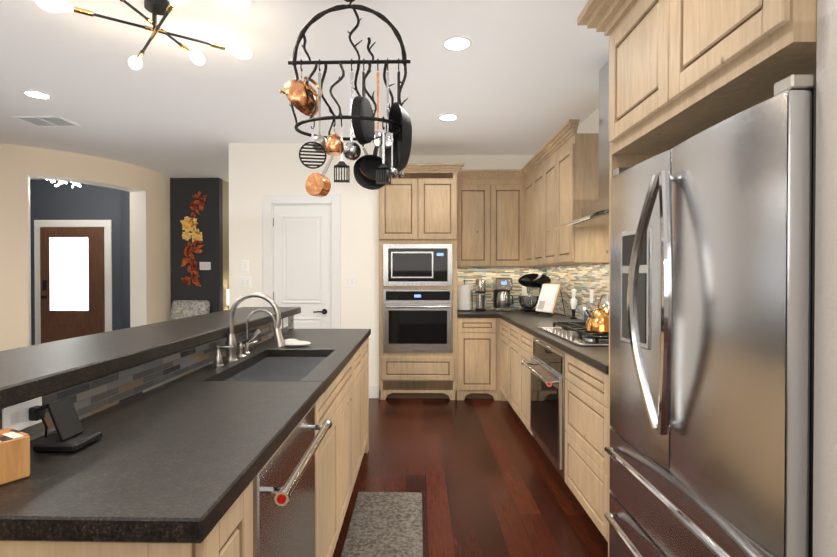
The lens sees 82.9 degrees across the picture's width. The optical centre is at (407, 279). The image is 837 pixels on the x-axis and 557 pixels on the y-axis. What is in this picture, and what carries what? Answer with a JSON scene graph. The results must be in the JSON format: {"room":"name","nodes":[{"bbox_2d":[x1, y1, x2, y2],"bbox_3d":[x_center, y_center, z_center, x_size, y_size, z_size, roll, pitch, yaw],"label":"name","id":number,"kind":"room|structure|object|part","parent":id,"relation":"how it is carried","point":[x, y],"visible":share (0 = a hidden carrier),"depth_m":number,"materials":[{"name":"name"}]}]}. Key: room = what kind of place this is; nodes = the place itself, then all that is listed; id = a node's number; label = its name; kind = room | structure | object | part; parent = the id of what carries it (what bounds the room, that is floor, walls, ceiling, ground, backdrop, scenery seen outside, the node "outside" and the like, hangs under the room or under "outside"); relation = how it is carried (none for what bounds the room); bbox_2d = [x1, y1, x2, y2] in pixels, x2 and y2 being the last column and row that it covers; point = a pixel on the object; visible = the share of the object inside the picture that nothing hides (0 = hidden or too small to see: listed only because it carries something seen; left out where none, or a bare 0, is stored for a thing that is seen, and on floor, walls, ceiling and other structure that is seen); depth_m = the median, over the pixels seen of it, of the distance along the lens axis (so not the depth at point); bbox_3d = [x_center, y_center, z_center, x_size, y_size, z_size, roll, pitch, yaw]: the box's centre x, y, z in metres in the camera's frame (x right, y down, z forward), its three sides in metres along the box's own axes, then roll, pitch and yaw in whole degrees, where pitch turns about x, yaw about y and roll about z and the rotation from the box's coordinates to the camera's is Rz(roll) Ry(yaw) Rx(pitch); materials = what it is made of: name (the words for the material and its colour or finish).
{"room":"kitchen","nodes":[
{"label":"kitchen","id":0,"kind":"room"},
{"bbox_2d":[30,179,129,344],"bbox_3d":[-5.768,-0.101,5.616,4.371,2.743,3.120,0,1,1],"label":"wall","id":1,"kind":"structure","parent":0,"point":[50,201],"depth_m":7.02,"materials":[{"name":"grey paint"}]},
{"bbox_2d":[0,144,170,350],"bbox_3d":[-4.787,-0.104,5.976,2.644,2.743,2.044,0,1,1],"label":"wall","id":2,"kind":"structure","parent":0,"point":[150,290],"depth_m":5.55,"materials":[{"name":"beige paint"}]},
{"bbox_2d":[40,227,104,343],"bbox_3d":[-4.962,0.241,6.995,0.940,2.025,0.088,0,1,1],"label":"front door","id":3,"kind":"structure","parent":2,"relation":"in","point":[72,286],"depth_m":6.99,"materials":[{"name":"brown wood"}]},
{"bbox_2d":[34,220,111,344],"bbox_3d":[-4.962,0.188,7.030,1.160,2.140,0.019,0,1,1],"label":"door frame","id":4,"kind":"structure","parent":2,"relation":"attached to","point":[105,224],"depth_m":7.01,"materials":[{"name":"white paint"}]},
{"bbox_2d":[170,178,222,312],"bbox_3d":[-3.137,-0.113,6.997,0.770,2.743,0.120,0,1,1],"label":"wall","id":5,"kind":"structure","parent":0,"point":[183,191],"depth_m":6.93,"materials":[{"name":"grey paint"}]},
{"bbox_2d":[180,191,206,286],"bbox_3d":[-3.127,-0.596,6.921,0.400,1.399,0.011,0,1,1],"label":"wall decoration","id":6,"kind":"object","parent":5,"relation":"attached to","point":[189,224],"visible":1,"depth_m":6.92,"materials":[{"name":"orange metal"}]},
{"bbox_2d":[200,262,210,269],"bbox_3d":[-2.963,-0.198,6.927,0.162,0.116,0.009,0,1,1],"label":"switch plate","id":7,"kind":"object","parent":5,"relation":"attached to","point":[203,265],"depth_m":6.93,"materials":[{"name":"white plastic"}]},
{"bbox_2d":[223,180,228,310],"bbox_3d":[-2.783,-0.125,8.269,0.120,2.743,2.440,0,1,1],"label":"wall","id":8,"kind":"structure","parent":0,"point":[225,237],"depth_m":7.14,"materials":[{"name":"brown"}]},
{"bbox_2d":[229,143,236,309],"bbox_3d":[-1.843,-0.107,6.342,0.120,2.743,2.450,0,1,1],"label":"wall","id":9,"kind":"structure","parent":0,"point":[232,146],"depth_m":5.11,"materials":[{"name":"white paint"}]},
{"bbox_2d":[0,0,609,181],"bbox_3d":[-2.996,-1.485,3.730,12.000,0.060,13.500,0,1,1],"label":"ceiling","id":10,"kind":"structure","parent":0,"point":[519,77],"depth_m":3.37,"materials":[{"name":"white paint"}]},
{"bbox_2d":[21,90,52,99],"bbox_3d":[-2.916,-1.452,3.728,0.195,0.006,0.195,0,1,-5],"label":"recessed light","id":11,"kind":"object","parent":10,"relation":"in","point":[33,93],"depth_m":3.72,"materials":[{"name":"white glass"}]},
{"bbox_2d":[12,116,80,126],"bbox_3d":[-3.321,-1.456,4.373,0.420,0.011,0.290,0,1,1],"label":"ceiling vent","id":12,"kind":"object","parent":10,"relation":"in","point":[47,121],"visible":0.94,"depth_m":4.36,"materials":[{"name":"white metal"}]},
{"bbox_2d":[46,179,80,187],"bbox_3d":[-4.340,-1.321,6.011,0.419,0.307,0.411,0,1,1],"label":"chandelier","id":13,"kind":"object","parent":10,"relation":"hanging from","point":[61,182],"visible":0.29,"depth_m":6.09,"materials":[{"name":"white glass"}]},
{"bbox_2d":[35,0,251,69],"bbox_3d":[-1.317,-1.337,2.457,0.822,0.210,0.883,0,1,1],"label":"pendant lamp","id":14,"kind":"object","parent":10,"relation":"hanging from","point":[163,8],"visible":1,"depth_m":2.45,"materials":[{"name":"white glass"}]},
{"bbox_2d":[216,0,253,10],"bbox_3d":[-0.895,-1.440,2.442,0.195,0.006,0.195,0,1,-23],"label":"recessed light","id":15,"kind":"object","parent":10,"relation":"in","point":[235,4],"depth_m":2.48,"materials":[{"name":"white"}]},
{"bbox_2d":[279,0,411,196],"bbox_3d":[-0.306,-0.951,2.448,0.659,0.982,0.494,0,1,1],"label":"pot rack","id":16,"kind":"object","parent":10,"relation":"hanging from","point":[374,171],"visible":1,"depth_m":2.41,"materials":[{"name":"metal"}]},
{"bbox_2d":[437,114,458,120],"bbox_3d":[0.362,-1.456,4.264,0.195,0.006,0.195,0,1,-8],"label":"recessed light","id":17,"kind":"object","parent":10,"relation":"in","point":[451,117],"depth_m":4.26,"materials":[{"name":"white"}]},
{"bbox_2d":[441,35,472,51],"bbox_3d":[0.302,-1.444,2.905,0.195,0.006,0.195,0,1,-8],"label":"recessed light","id":18,"kind":"object","parent":10,"relation":"in","point":[456,43],"depth_m":2.90,"materials":[{"name":"white"}]},
{"bbox_2d":[237,142,379,384],"bbox_3d":[-1.060,-0.097,5.159,1.500,2.743,0.120,0,1,1],"label":"wall","id":19,"kind":"structure","parent":0,"point":[257,171],"depth_m":5.09,"materials":[{"name":"white paint"}]},
{"bbox_2d":[240,277,250,287],"bbox_3d":[-1.749,0.030,5.111,0.116,0.116,0.009,0,1,1],"label":"switch plate","id":20,"kind":"object","parent":19,"relation":"attached to","point":[245,282],"depth_m":5.11,"materials":[{"name":"white plastic"}]},
{"bbox_2d":[242,261,248,270],"bbox_3d":[-1.749,-0.145,5.109,0.070,0.116,0.009,0,1,1],"label":"switch plate","id":21,"kind":"object","parent":19,"relation":"attached to","point":[245,264],"depth_m":5.11,"materials":[{"name":"white plastic"}]},
{"bbox_2d":[263,194,340,328],"bbox_3d":[-1.138,0.182,5.154,0.840,2.185,0.138,0,1,1],"label":"door frame","id":22,"kind":"structure","parent":19,"relation":"attached to","point":[270,201],"depth_m":5.08,"materials":[{"name":"white paint"}]},
{"bbox_2d":[273,205,330,328],"bbox_3d":[-1.145,0.232,5.103,0.633,2.064,0.095,0,1,1],"label":"pantry door","id":23,"kind":"structure","parent":19,"relation":"in","point":[302,256],"depth_m":5.11,"materials":[{"name":"white paint"}]},
{"bbox_2d":[345,277,354,286],"bbox_3d":[-0.622,0.026,5.085,0.116,0.116,0.009,0,1,1],"label":"switch plate","id":24,"kind":"object","parent":19,"relation":"attached to","point":[349,281],"depth_m":5.08,"materials":[{"name":"white plastic"}]},
{"bbox_2d":[369,385,378,397],"bbox_3d":[-1.121,1.206,5.105,1.620,0.140,0.013,0,1,1],"label":"baseboard","id":25,"kind":"structure","parent":19,"relation":"attached to","point":[373,391],"depth_m":5.08,"materials":[{"name":"white paint"}]},
{"bbox_2d":[381,155,533,309],"bbox_3d":[0.668,-0.101,5.690,1.963,2.743,0.120,0,1,1],"label":"wall","id":26,"kind":"structure","parent":0,"point":[475,162],"depth_m":5.61,"materials":[{"name":"white paint"}]},
{"bbox_2d":[457,175,484,266],"bbox_3d":[0.758,-0.649,5.447,0.450,1.001,0.347,0,1,1],"label":"upper cabinet","id":27,"kind":"object","parent":26,"relation":"attached to","point":[470,188],"depth_m":5.28,"materials":[{"name":"brown wood"}]},
{"bbox_2d":[457,267,546,309],"bbox_3d":[1.088,0.103,5.619,1.104,0.505,0.009,0,1,1],"label":"wall tile","id":28,"kind":"structure","parent":26,"relation":"attached to","point":[469,275],"depth_m":5.62,"materials":[{"name":"tile"}]},
{"bbox_2d":[522,286,527,294],"bbox_3d":[1.382,0.133,5.604,0.070,0.115,0.006,0,1,1],"label":"outlet","id":29,"kind":"object","parent":28,"relation":"attached to","point":[524,290],"depth_m":5.60,"materials":[{"name":"white plastic"}]},
{"bbox_2d":[485,175,520,266],"bbox_3d":[1.087,-0.648,5.407,0.453,1.001,0.411,0,1,1],"label":"upper cabinet","id":30,"kind":"object","parent":26,"relation":"attached to","point":[508,217],"depth_m":5.27,"materials":[{"name":"brown wood"}]},
{"bbox_2d":[332,398,607,556],"bbox_3d":[-2.996,1.318,3.755,12.000,0.060,13.500,0,1,1],"label":"floor","id":31,"kind":"structure","parent":0,"point":[484,477],"depth_m":3.04,"materials":[{"name":"brown wood"}]},
{"bbox_2d":[0,311,370,556],"bbox_3d":[-0.678,0.775,2.092,0.710,1.057,3.050,0,1,1],"label":"kitchen island","id":32,"kind":"object","parent":31,"relation":"on","point":[174,459],"depth_m":1.21,"materials":[{"name":"stone"}]},
{"bbox_2d":[2,396,56,437],"bbox_3d":[-0.907,0.342,1.172,0.046,0.102,0.180,0,1,7],"label":"outlet","id":33,"kind":"object","parent":32,"relation":"attached to","point":[20,416],"depth_m":1.14,"materials":[{"name":"white plastic"}]},
{"bbox_2d":[0,307,299,402],"bbox_3d":[-1.081,0.249,2.052,0.446,0.048,3.200,0,1,1],"label":"island countertop","id":34,"kind":"structure","parent":32,"relation":"on","point":[28,370],"depth_m":1.58,"materials":[{"name":"black stone"}]},
{"bbox_2d":[0,428,29,484],"bbox_3d":[-0.843,0.355,0.903,0.090,0.086,0.175,0,1,29],"label":"box","id":35,"kind":"object","parent":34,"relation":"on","point":[14,455],"visible":1,"depth_m":0.94,"materials":[{"name":"brown wood"}]},
{"bbox_2d":[33,396,101,452],"bbox_3d":[-0.815,0.341,1.131,0.111,0.110,0.100,0,1,1],"label":"phone stand","id":36,"kind":"object","parent":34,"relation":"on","point":[71,436],"visible":1,"depth_m":1.11,"materials":[{"name":"black plastic"}]},
{"bbox_2d":[223,292,284,362],"bbox_3d":[-0.721,0.222,2.233,0.295,0.327,0.069,0,1,1],"label":"faucet","id":37,"kind":"object","parent":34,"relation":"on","point":[231,352],"visible":1,"depth_m":2.22,"materials":[{"name":"silver metal"}]},
{"bbox_2d":[244,309,275,353],"bbox_3d":[-0.770,0.268,2.471,0.173,0.231,0.048,0,1,1],"label":"tap","id":38,"kind":"object","parent":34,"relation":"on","point":[246,349],"visible":0.88,"depth_m":2.46,"materials":[{"name":"silver metal"}]},
{"bbox_2d":[212,346,233,366],"bbox_3d":[-0.824,0.341,2.117,0.094,0.092,0.048,0,1,1],"label":"soap dispenser","id":39,"kind":"object","parent":32,"relation":"on","point":[218,359],"visible":1,"depth_m":2.11,"materials":[{"name":"silver metal"}]},
{"bbox_3d":[-0.792,0.314,2.352,0.134,0.141,0.060,0,1,1],"label":"faucet handle","id":40,"kind":"part","parent":32,"relation":"part of","materials":[{"name":"silver metal"}]},
{"bbox_2d":[284,317,287,326],"bbox_3d":[-0.873,0.305,3.393,0.007,0.068,0.110,0,1,1],"label":"outlet","id":41,"kind":"object","parent":32,"relation":"attached to","point":[285,319],"depth_m":3.39,"materials":[{"name":"white plastic"}]},
{"bbox_2d":[252,405,331,556],"bbox_3d":[-0.580,0.871,1.396,0.617,0.858,0.596,0,1,1],"label":"dishwasher","id":42,"kind":"object","parent":32,"relation":"in","point":[283,480],"visible":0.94,"depth_m":1.32,"materials":[{"name":"silver metal"}]},
{"bbox_2d":[284,339,310,345],"bbox_3d":[-0.641,0.362,2.723,0.175,0.038,0.127,0,1,1],"label":"cloth","id":43,"kind":"object","parent":32,"relation":"on","point":[292,342],"visible":0.98,"depth_m":2.69,"materials":[{"name":"white fabric"}]},
{"bbox_2d":[341,492,422,556],"bbox_3d":[-0.124,1.296,2.155,0.385,0.012,1.430,0,1,1],"label":"area rug","id":44,"kind":"object","parent":31,"relation":"on","point":[385,524],"visible":1,"depth_m":2.47,"materials":[{"name":"grey carpet"}]},
{"bbox_2d":[379,163,464,399],"bbox_3d":[0.112,0.031,5.292,0.969,2.485,0.697,0,1,1],"label":"tall cabinet","id":45,"kind":"object","parent":31,"relation":"on","point":[417,203],"visible":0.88,"depth_m":5.00,"materials":[{"name":"brown wood"}]},
{"bbox_2d":[383,244,452,285],"bbox_3d":[0.110,-0.156,5.218,0.735,0.448,0.487,0,1,1],"label":"microwave","id":46,"kind":"object","parent":45,"relation":"in","point":[417,264],"visible":0.98,"depth_m":4.98,"materials":[{"name":"silver metal"}]},
{"bbox_2d":[383,289,452,352],"bbox_3d":[0.111,0.437,5.239,0.735,0.671,0.658,0,1,1],"label":"wall oven","id":47,"kind":"object","parent":45,"relation":"in","point":[417,320],"visible":1,"depth_m":4.98,"materials":[{"name":"silver metal"}]},
{"bbox_2d":[457,317,496,399],"bbox_3d":[0.761,0.836,5.296,0.463,0.875,0.620,0,1,1],"label":"base cabinet","id":48,"kind":"object","parent":31,"relation":"on","point":[494,349],"depth_m":4.99,"materials":[{"name":"brown wood"}]},
{"bbox_2d":[457,310,500,316],"bbox_3d":[0.747,0.379,5.297,0.435,0.040,0.650,0,1,1],"label":"countertop","id":49,"kind":"structure","parent":48,"relation":"on","point":[488,313],"depth_m":4.99,"materials":[{"name":"black stone"}]},
{"bbox_2d":[457,280,472,310],"bbox_3d":[0.647,0.178,5.393,0.169,0.357,0.160,0,1,1],"label":"paper towel","id":50,"kind":"object","parent":49,"relation":"on","point":[464,297],"visible":1,"depth_m":5.34,"materials":[{"name":"white paper"}]},
{"bbox_2d":[475,279,485,310],"bbox_3d":[0.828,0.176,5.409,0.126,0.362,0.126,0,1,1],"label":"coffee grinder","id":51,"kind":"object","parent":49,"relation":"on","point":[480,288],"visible":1,"depth_m":5.36,"materials":[{"name":"silver metal"}]},
{"bbox_2d":[497,317,500,399],"bbox_3d":[1.283,0.837,5.262,0.683,0.875,0.703,0,1,1],"label":"base cabinet","id":52,"kind":"object","parent":31,"relation":"on","point":[498,318],"depth_m":5.00,"materials":[{"name":"brown wood"}]},
{"bbox_2d":[501,317,504,400],"bbox_3d":[1.287,0.842,4.702,0.650,0.875,0.544,0,1,1],"label":"base cabinet","id":53,"kind":"object","parent":31,"relation":"on","point":[502,318],"depth_m":4.83,"materials":[{"name":"brown wood"}]},
{"bbox_2d":[505,321,516,412],"bbox_3d":[1.277,0.846,4.254,0.650,0.875,0.608,0,1,1],"label":"base cabinet","id":54,"kind":"object","parent":31,"relation":"on","point":[510,329],"depth_m":4.38,"materials":[{"name":"brown wood"}]},
{"bbox_2d":[517,325,560,435],"bbox_3d":[1.267,0.850,3.806,0.650,0.875,0.544,0,1,1],"label":"base cabinet","id":55,"kind":"object","parent":31,"relation":"on","point":[524,338],"depth_m":3.85,"materials":[{"name":"brown wood"}]},
{"bbox_2d":[561,349,612,556],"bbox_3d":[1.236,0.862,2.452,0.650,0.875,0.645,0,1,1],"label":"base cabinet","id":56,"kind":"object","parent":31,"relation":"on","point":[587,387],"depth_m":2.40,"materials":[{"name":"brown wood"}]},
{"bbox_2d":[521,338,565,478],"bbox_3d":[1.163,0.807,3.156,0.667,0.733,0.750,0,1,1],"label":"oven","id":57,"kind":"object","parent":56,"relation":"in","point":[545,366],"visible":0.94,"depth_m":3.02,"materials":[{"name":"silver metal"}]},
{"bbox_2d":[493,310,609,372],"bbox_3d":[1.265,0.392,3.868,0.664,0.040,3.483,0,1,1],"label":"countertop","id":58,"kind":"structure","parent":56,"relation":"on","point":[599,356],"depth_m":3.25,"materials":[{"name":"black stone"}]},
{"bbox_2d":[493,278,512,310],"bbox_3d":[1.087,0.169,5.401,0.207,0.375,0.204,0,1,1],"label":"coffee maker","id":59,"kind":"object","parent":58,"relation":"on","point":[502,287],"visible":1,"depth_m":5.31,"materials":[{"name":"silver metal"}]},
{"bbox_2d":[518,273,550,311],"bbox_3d":[1.432,0.142,5.341,0.370,0.430,0.275,0,1,1],"label":"stand mixer","id":60,"kind":"object","parent":58,"relation":"on","point":[527,303],"visible":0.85,"depth_m":5.30,"materials":[{"name":"black metal"}]},
{"bbox_2d":[533,283,565,316],"bbox_3d":[1.420,0.201,4.742,0.218,0.324,0.250,0,1,-24],"label":"cookbook stand","id":61,"kind":"object","parent":58,"relation":"on","point":[548,298],"visible":0.98,"depth_m":4.69,"materials":[{"name":"metal"}]},
{"bbox_2d":[570,289,576,318],"bbox_3d":[1.546,0.228,4.423,0.065,0.275,0.065,0,1,1],"label":"chef figurine","id":62,"kind":"object","parent":58,"relation":"on","point":[573,302],"visible":1,"depth_m":4.41,"materials":[{"name":"white ceramic"}]},
{"bbox_2d":[539,322,608,345],"bbox_3d":[1.244,0.351,3.150,0.515,0.052,0.910,0,1,1],"label":"cooktop","id":63,"kind":"object","parent":58,"relation":"in","point":[577,333],"visible":0.52,"depth_m":3.02,"materials":[{"name":"silver metal"}]},
{"bbox_2d":[583,294,608,333],"bbox_3d":[1.203,0.208,2.960,0.255,0.237,0.216,0,1,1],"label":"kettle","id":64,"kind":"object","parent":63,"relation":"on","point":[597,321],"visible":0.81,"depth_m":2.90,"materials":[{"name":"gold metal"}]},
{"bbox_2d":[584,310,593,321],"bbox_3d":[1.477,0.310,3.825,0.104,0.122,0.104,0,1,1],"label":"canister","id":65,"kind":"object","parent":58,"relation":"on","point":[586,316],"visible":0.21,"depth_m":3.81,"materials":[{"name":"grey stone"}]},
{"bbox_2d":[604,74,815,556],"bbox_3d":[1.170,0.405,1.592,0.754,1.765,1.010,0,1,1],"label":"fridge","id":66,"kind":"object","parent":31,"relation":"on","point":[709,450],"visible":0.98,"depth_m":1.32,"materials":[{"name":"silver metal"}]},
{"bbox_3d":[-3.129,1.026,6.712,0.560,0.470,0.450,0,1,1],"label":"bench","id":67,"kind":"object","parent":31,"relation":"on","visible":0},
{"bbox_2d":[170,300,209,319],"bbox_3d":[-3.127,0.538,6.792,0.540,0.480,0.213,0,1,1],"label":"pillow","id":68,"kind":"object","parent":67,"relation":"on","point":[183,308],"visible":0.6,"depth_m":6.76,"materials":[{"name":"fabric"}]},
{"bbox_3d":[-2.579,0.866,7.253,0.325,0.780,0.380,0,1,1],"label":"console table","id":69,"kind":"object","parent":31,"relation":"on","visible":0},
{"bbox_2d":[227,289,228,304],"bbox_3d":[-2.648,0.311,7.159,0.170,0.330,0.170,0,1,1],"label":"light","id":70,"kind":"object","parent":69,"relation":"on","point":[227,296],"visible":0.08,"depth_m":7.08,"materials":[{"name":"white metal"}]},
{"bbox_2d":[560,107,598,319],"bbox_3d":[1.658,-0.080,3.397,0.120,2.743,4.660,0,1,1],"label":"wall","id":71,"kind":"structure","parent":0,"point":[589,124],"depth_m":4.17,"materials":[{"name":"white paint"}]},
{"bbox_2d":[521,163,532,266],"bbox_3d":[1.435,-0.645,5.030,0.394,1.001,0.495,0,1,1],"label":"upper cabinet","id":72,"kind":"object","parent":71,"relation":"attached to","point":[527,175],"depth_m":5.11,"materials":[{"name":"brown wood"}]},
{"bbox_2d":[533,159,540,266],"bbox_3d":[1.449,-0.641,4.638,0.347,1.001,0.533,0,1,1],"label":"upper cabinet","id":73,"kind":"object","parent":71,"relation":"attached to","point":[536,166],"depth_m":4.71,"materials":[{"name":"brown wood"}]},
{"bbox_2d":[541,147,552,266],"bbox_3d":[1.440,-0.638,4.227,0.347,1.001,0.533,0,1,1],"label":"upper cabinet","id":74,"kind":"object","parent":71,"relation":"attached to","point":[547,159],"depth_m":4.35,"materials":[{"name":"brown wood"}]},
{"bbox_2d":[547,263,608,319],"bbox_3d":[1.605,0.119,3.864,0.009,0.505,3.493,0,1,1],"label":"wall tile","id":75,"kind":"structure","parent":71,"relation":"attached to","point":[583,280],"depth_m":4.40,"materials":[{"name":"tile"}]},
{"bbox_2d":[590,290,592,302],"bbox_3d":[1.602,0.147,4.141,0.007,0.115,0.070,0,1,1],"label":"outlet","id":76,"kind":"object","parent":75,"relation":"attached to","point":[591,291],"depth_m":4.13,"materials":[{"name":"white plastic"}]},
{"bbox_2d":[547,60,609,231],"bbox_3d":[1.315,-0.899,3.137,0.547,1.096,0.900,0,1,1],"label":"range hood","id":77,"kind":"object","parent":71,"relation":"attached to","point":[597,213],"visible":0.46,"depth_m":3.19,"materials":[{"name":"silver metal"}]},
{"bbox_2d":[553,127,608,265],"bbox_3d":[1.431,-0.634,3.845,0.347,1.001,0.475,0,1,1],"label":"upper cabinet","id":78,"kind":"object","parent":71,"relation":"attached to","point":[575,155],"depth_m":3.61,"materials":[{"name":"brown wood"}]},
{"bbox_2d":[577,0,816,154],"bbox_3d":[1.169,-0.885,1.649,0.772,0.675,1.152,0,1,1],"label":"upper cabinet","id":79,"kind":"object","parent":71,"relation":"attached to","point":[680,71],"visible":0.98,"depth_m":1.52,"materials":[{"name":"brown wood"}]},
{"bbox_2d":[813,0,836,556],"bbox_3d":[1.250,-0.040,-1.015,0.735,2.743,4.180,0,1,1],"label":"wall","id":80,"kind":"structure","parent":0,"point":[825,452],"depth_m":1.05,"materials":[{"name":"beige paint"}]}
]}

